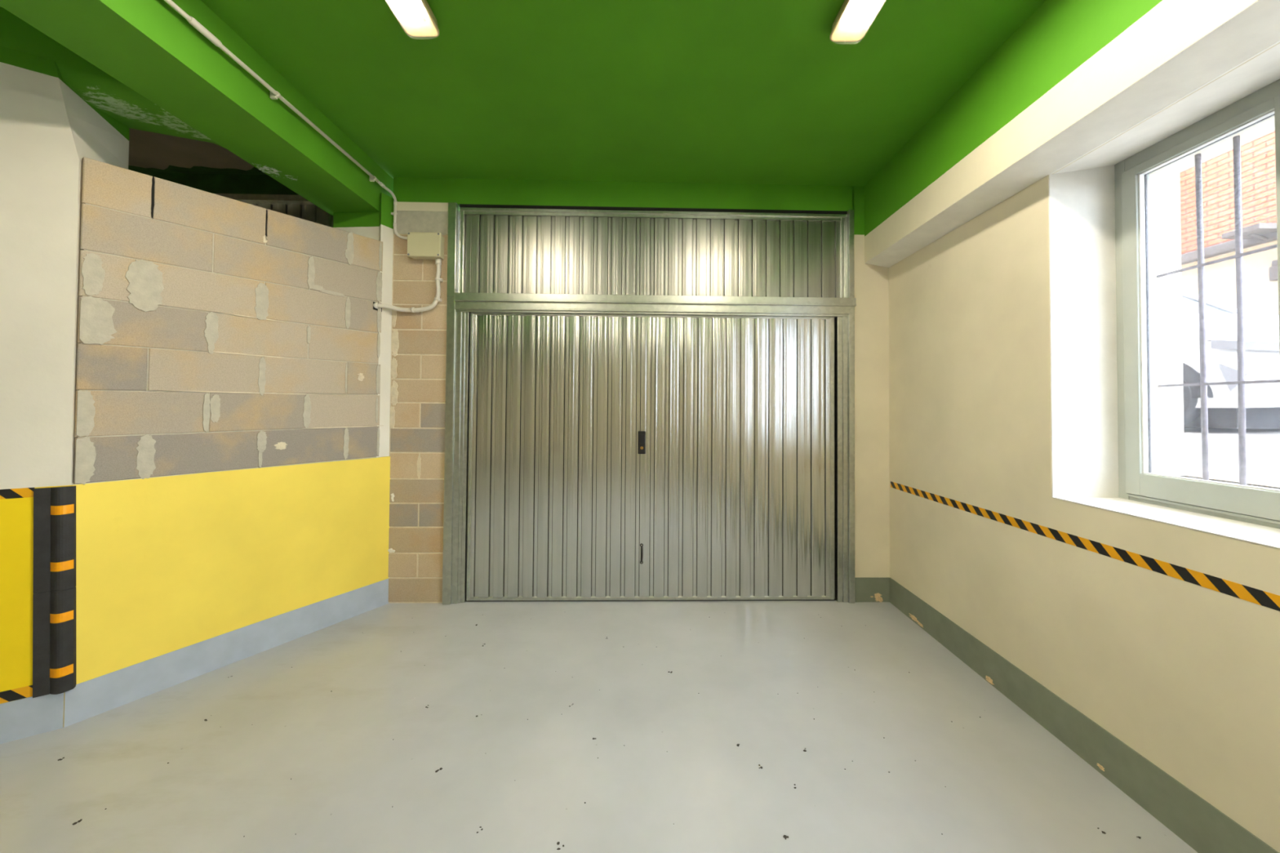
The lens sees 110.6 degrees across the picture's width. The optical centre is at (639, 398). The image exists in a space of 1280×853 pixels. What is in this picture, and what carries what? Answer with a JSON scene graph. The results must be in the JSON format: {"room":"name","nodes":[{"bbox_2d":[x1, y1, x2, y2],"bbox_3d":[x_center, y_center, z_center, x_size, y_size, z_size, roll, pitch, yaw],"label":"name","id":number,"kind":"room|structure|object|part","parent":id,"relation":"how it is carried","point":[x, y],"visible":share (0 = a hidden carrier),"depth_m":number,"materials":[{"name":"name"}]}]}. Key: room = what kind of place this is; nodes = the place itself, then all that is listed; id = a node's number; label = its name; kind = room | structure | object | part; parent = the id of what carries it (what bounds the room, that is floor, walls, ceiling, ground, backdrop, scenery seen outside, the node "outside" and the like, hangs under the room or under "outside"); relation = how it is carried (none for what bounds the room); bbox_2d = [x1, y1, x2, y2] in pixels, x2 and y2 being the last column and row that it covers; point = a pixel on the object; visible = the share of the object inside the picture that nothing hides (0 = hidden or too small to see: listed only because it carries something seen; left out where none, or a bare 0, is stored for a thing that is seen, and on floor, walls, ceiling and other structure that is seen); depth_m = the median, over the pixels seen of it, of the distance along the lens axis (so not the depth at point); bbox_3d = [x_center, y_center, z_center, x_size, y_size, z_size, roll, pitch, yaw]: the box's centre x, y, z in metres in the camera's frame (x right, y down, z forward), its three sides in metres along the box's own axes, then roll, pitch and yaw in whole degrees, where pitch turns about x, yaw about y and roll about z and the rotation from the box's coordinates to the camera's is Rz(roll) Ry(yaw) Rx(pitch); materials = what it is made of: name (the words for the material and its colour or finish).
{"room":"parking garage","nodes":[
{"label":"parking garage","id":0,"kind":"room"},
{"bbox_2d":[0,45,129,727],"bbox_3d":[-3.300,-0.026,2.246,0.750,3.290,0.580,1,-1,-34],"label":"wall pillar","id":1,"kind":"structure","parent":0,"point":[46,129],"depth_m":2.15,"materials":[{"name":"paint"}]},
{"bbox_2d":[0,684,32,703],"bbox_3d":[-3.167,1.401,1.965,0.601,0.054,0.002,1,-1,-34],"label":"tape","id":2,"kind":"object","parent":1,"relation":"attached to","point":[16,694],"visible":1,"depth_m":2.10,"materials":[{"name":"plastic"}]},
{"bbox_2d":[0,487,34,499],"bbox_3d":[-3.167,0.448,1.978,0.584,0.046,0.002,1,-1,-34],"label":"tape","id":3,"kind":"object","parent":1,"relation":"attached to","point":[17,492],"visible":1,"depth_m":2.11,"materials":[{"name":"plastic"}]},
{"bbox_2d":[0,692,64,744],"bbox_3d":[-3.151,1.522,1.978,0.746,0.186,0.014,1,-1,-34],"label":"baseboard","id":4,"kind":"structure","parent":1,"relation":"attached to","point":[28,717],"depth_m":2.13,"materials":[{"name":"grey paint"}]},
{"bbox_2d":[32,485,76,697],"bbox_3d":[-2.859,0.937,2.166,0.149,1.002,0.053,1,-2,-44],"label":"guard","id":5,"kind":"object","parent":1,"relation":"attached to","point":[54,603],"visible":1,"depth_m":2.16,"materials":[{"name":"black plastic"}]},
{"bbox_2d":[72,156,390,684],"bbox_3d":[-2.503,0.184,2.971,0.206,2.910,1.632,0,-1,30],"label":"wall","id":6,"kind":"structure","parent":0,"point":[216,333],"depth_m":2.67,"materials":[{"name":"concrete"}]},
{"bbox_2d":[63,578,388,727],"bbox_3d":[-2.438,1.538,2.888,0.014,0.200,1.616,0,-1,30],"label":"baseboard","id":7,"kind":"structure","parent":6,"relation":"attached to","point":[93,697],"depth_m":2.65,"materials":[{"name":"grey paint"}]},
{"bbox_2d":[333,192,393,457],"bbox_3d":[-2.261,-0.590,3.628,0.490,2.114,0.208,0,-1,0],"label":"wall","id":8,"kind":"structure","parent":0,"point":[379,225],"depth_m":3.59,"materials":[{"name":"paint"}]},
{"bbox_2d":[139,172,889,603],"bbox_3d":[-1.651,-0.103,3.727,8.700,3.525,0.228,0,-1,-1],"label":"wall","id":9,"kind":"structure","parent":0,"point":[418,340],"depth_m":3.65,"materials":[{"name":"beige concrete"}]},
{"bbox_2d":[214,193,333,227],"bbox_3d":[-3.425,-0.006,3.611,1.850,3.300,0.130,0,-1,-1],"label":"door","id":10,"kind":"structure","parent":9,"relation":"in","point":[296,206],"depth_m":3.65,"materials":[{"name":"metal"}]},
{"bbox_2d":[407,231,444,259],"bbox_3d":[-1.729,-1.232,3.589,0.264,0.196,0.102,0,-1,-1],"label":"junction box","id":11,"kind":"object","parent":9,"relation":"attached to","point":[420,245],"visible":1,"depth_m":3.54,"materials":[{"name":"beige plastic"}]},
{"bbox_2d":[373,257,443,312],"bbox_3d":[-1.867,-0.915,3.581,0.515,0.440,0.104,1,-1,-10],"label":"flexible hose","id":12,"kind":"object","parent":11,"relation":"attached to","point":[437,261],"visible":1,"depth_m":3.58,"materials":[{"name":"grey plastic"}]},
{"bbox_2d":[442,202,856,604],"bbox_3d":[0.102,0.041,3.694,3.362,3.262,0.172,0,-1,-1],"label":"door","id":13,"kind":"structure","parent":9,"relation":"in","point":[642,403],"depth_m":3.68,"materials":[{"name":"metal"}]},
{"bbox_3d":[-1.496,0.030,3.665,0.166,3.258,0.154,0,-1,-1],"label":"frame post","id":14,"kind":"part","parent":13,"relation":"part of","materials":[{"name":"metal"}]},
{"bbox_3d":[0.013,1.279,3.634,0.026,0.165,0.048,0,-1,-1],"label":"pull handle","id":15,"kind":"part","parent":13,"relation":"part of","materials":[{"name":"black plastic"}]},
{"bbox_3d":[0.015,0.364,3.665,0.062,0.188,0.023,0,-1,-1],"label":"lock plate","id":16,"kind":"part","parent":13,"relation":"part of","materials":[{"name":"black plastic"}]},
{"bbox_3d":[0.125,-1.200,3.731,3.235,0.745,0.026,0,-1,-1],"label":"panel","id":17,"kind":"part","parent":13,"relation":"part of","materials":[{"name":"metal"}]},
{"bbox_3d":[1.711,0.055,3.742,0.132,3.258,0.154,0,-1,-1],"label":"frame post","id":18,"kind":"part","parent":13,"relation":"part of","materials":[{"name":"metal"}]},
{"bbox_2d":[854,577,889,602],"bbox_3d":[1.917,1.586,3.675,0.302,0.202,0.020,0,-1,-1],"label":"baseboard","id":19,"kind":"structure","parent":9,"relation":"attached to","point":[866,589],"depth_m":3.67,"materials":[{"name":"grey paint"}]},
{"bbox_2d":[0,0,1045,186],"bbox_3d":[-1.885,-2.025,-0.612,8.200,0.252,9.100,0,-1,0],"label":"ceiling","id":20,"kind":"structure","parent":0,"point":[711,91],"depth_m":2.57,"materials":[{"name":"green paint"}]},
{"bbox_2d":[0,6,222,146],"bbox_3d":[-4.035,-1.727,1.838,3.946,0.325,0.805,1,-1,-32],"label":"beam","id":21,"kind":"structure","parent":20,"relation":"attached to","point":[93,85],"depth_m":2.28,"materials":[{"name":"green paint"}]},
{"bbox_2d":[0,0,393,215],"bbox_3d":[-2.279,-1.811,-0.606,0.535,0.435,8.720,0,-1,0],"label":"beam","id":22,"kind":"structure","parent":20,"relation":"attached to","point":[147,46],"depth_m":2.27,"materials":[{"name":"green paint"}]},
{"bbox_2d":[164,0,407,239],"bbox_3d":[-1.962,-1.578,-0.615,0.210,0.400,8.510,0,-1,0],"label":"conduit","id":23,"kind":"object","parent":22,"relation":"attached to","point":[274,95],"visible":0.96,"depth_m":2.47,"materials":[{"name":"grey plastic"}]},
{"bbox_2d":[385,0,439,37],"bbox_3d":[-1.062,-1.806,1.537,0.168,0.094,1.305,0,-1,0],"label":"ceiling light","id":24,"kind":"object","parent":20,"relation":"attached to","point":[416,18],"visible":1,"depth_m":2.09,"materials":[{"name":"white plastic"}]},
{"bbox_2d":[829,0,886,41],"bbox_3d":[1.013,-1.790,1.542,0.168,0.094,1.315,0,-1,0],"label":"ceiling light","id":25,"kind":"object","parent":20,"relation":"attached to","point":[855,18],"visible":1,"depth_m":2.09,"materials":[{"name":"white plastic"}]},
{"bbox_2d":[0,600,1197,852],"bbox_3d":[-1.562,1.651,-0.682,8.900,0.150,9.100,0,-1,0],"label":"floor","id":26,"kind":"structure","parent":0,"point":[762,673],"depth_m":2.07,"materials":[{"name":"grey concrete"}]},
{"bbox_2d":[57,614,1141,849],"bbox_3d":[-0.365,1.645,2.505,4.484,0.002,1.904,0,-1,0],"label":"debris","id":27,"kind":"object","parent":26,"relation":"on","point":[785,837],"visible":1,"depth_m":1.94,"materials":[{"name":"black"}]},
{"bbox_2d":[888,40,1279,852],"bbox_3d":[2.280,-0.268,-0.526,0.570,3.750,8.950,0,-1,1],"label":"wall","id":28,"kind":"structure","parent":0,"point":[1003,371],"depth_m":2.21,"materials":[{"name":"beige paint"}]},
{"bbox_2d":[864,0,1279,267],"bbox_3d":[1.911,-1.591,-0.567,0.225,0.814,8.800,0,-1,1],"label":"beam","id":29,"kind":"structure","parent":28,"relation":"attached to","point":[1075,75],"depth_m":2.03,"materials":[{"name":"paint"}]},
{"bbox_2d":[889,577,1279,852],"bbox_3d":[1.980,1.500,-0.678,0.020,0.203,8.700,0,-1,1],"label":"baseboard","id":30,"kind":"structure","parent":28,"relation":"attached to","point":[1204,828],"depth_m":1.96,"materials":[{"name":"grey paint"}]},
{"bbox_2d":[890,481,1279,611],"bbox_3d":[1.986,0.618,-0.617,0.001,0.070,8.590,0,-1,1],"label":"tape","id":31,"kind":"object","parent":28,"relation":"attached to","point":[1272,601],"visible":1,"depth_m":1.85,"materials":[{"name":"plastic"}]},
{"bbox_2d":[1052,497,1279,550],"bbox_3d":[2.186,0.470,0.954,0.330,0.007,2.493,0,-1,1],"label":"window sill","id":32,"kind":"structure","parent":28,"relation":"attached to","point":[1259,535],"depth_m":1.76,"materials":[{"name":"white paint"}]},
{"bbox_2d":[1114,79,1279,528],"bbox_3d":[2.376,-0.362,0.966,0.088,1.675,2.493,0,-1,1],"label":"window","id":33,"kind":"structure","parent":28,"relation":"in","point":[1138,481],"depth_m":2.09,"materials":[{"name":"grey paint"}]},
{"bbox_2d":[1156,135,1279,485],"bbox_3d":[2.492,-0.391,0.978,0.024,1.485,2.360,0,-1,1],"label":"bars","id":34,"kind":"object","parent":28,"relation":"in","point":[1239,254],"visible":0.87,"depth_m":1.87,"materials":[{"name":"metal"}]},
{"label":"outside","id":35,"kind":"structure","parent":0,"visible":0},
{"bbox_2d":[1183,426,1279,479],"bbox_3d":[6.147,0.403,1.994,6.500,0.560,28.000,0,-1,0],"label":"street","id":36,"kind":"structure","parent":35,"point":[1262,445],"depth_m":2.95,"materials":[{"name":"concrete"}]},
{"bbox_2d":[1172,469,1279,488],"bbox_3d":[2.726,0.563,1.990,0.340,0.390,28.000,0,-1,0],"label":"kerb","id":37,"kind":"object","parent":36,"relation":"on","point":[1252,481],"depth_m":2.04,"materials":[{"name":"white concrete"}]},
{"bbox_2d":[1179,130,1278,314],"bbox_3d":[10.764,-1.923,10.340,4.500,5.800,10.200,0,-1,0],"label":"house","id":38,"kind":"structure","parent":36,"relation":"on","point":[1258,161],"depth_m":6.72,"materials":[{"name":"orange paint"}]},
{"bbox_3d":[9.007,-2.241,10.346,0.220,0.150,10.200,0,-1,0],"label":"cornice","id":39,"kind":"part","parent":38,"relation":"part of","materials":[{"name":"grey concrete"}]},
{"bbox_2d":[1221,222,1276,240],"bbox_3d":[8.717,-2.332,6.297,0.400,0.167,0.400,0,-1,0],"label":"ledge","id":40,"kind":"object","parent":38,"relation":"attached to","point":[1259,231],"depth_m":6.26,"materials":[{"name":"grey concrete"}]},
{"bbox_2d":[1182,292,1279,428],"bbox_3d":[5.751,-0.581,5.612,1.764,1.822,4.127,1,-1,-5],"label":"car","id":41,"kind":"object","parent":36,"relation":"on","point":[1262,361],"visible":0.2,"depth_m":3.88,"materials":[{"name":"white paint"}]},
{"bbox_2d":[1217,363,1248,391],"bbox_3d":[5.107,-0.184,3.817,0.049,0.250,0.158,1,-1,-25],"label":"vent","id":42,"kind":"object","parent":41,"relation":"attached to","point":[1227,372],"depth_m":3.83,"materials":[{"name":"grey plastic"}]}
]}

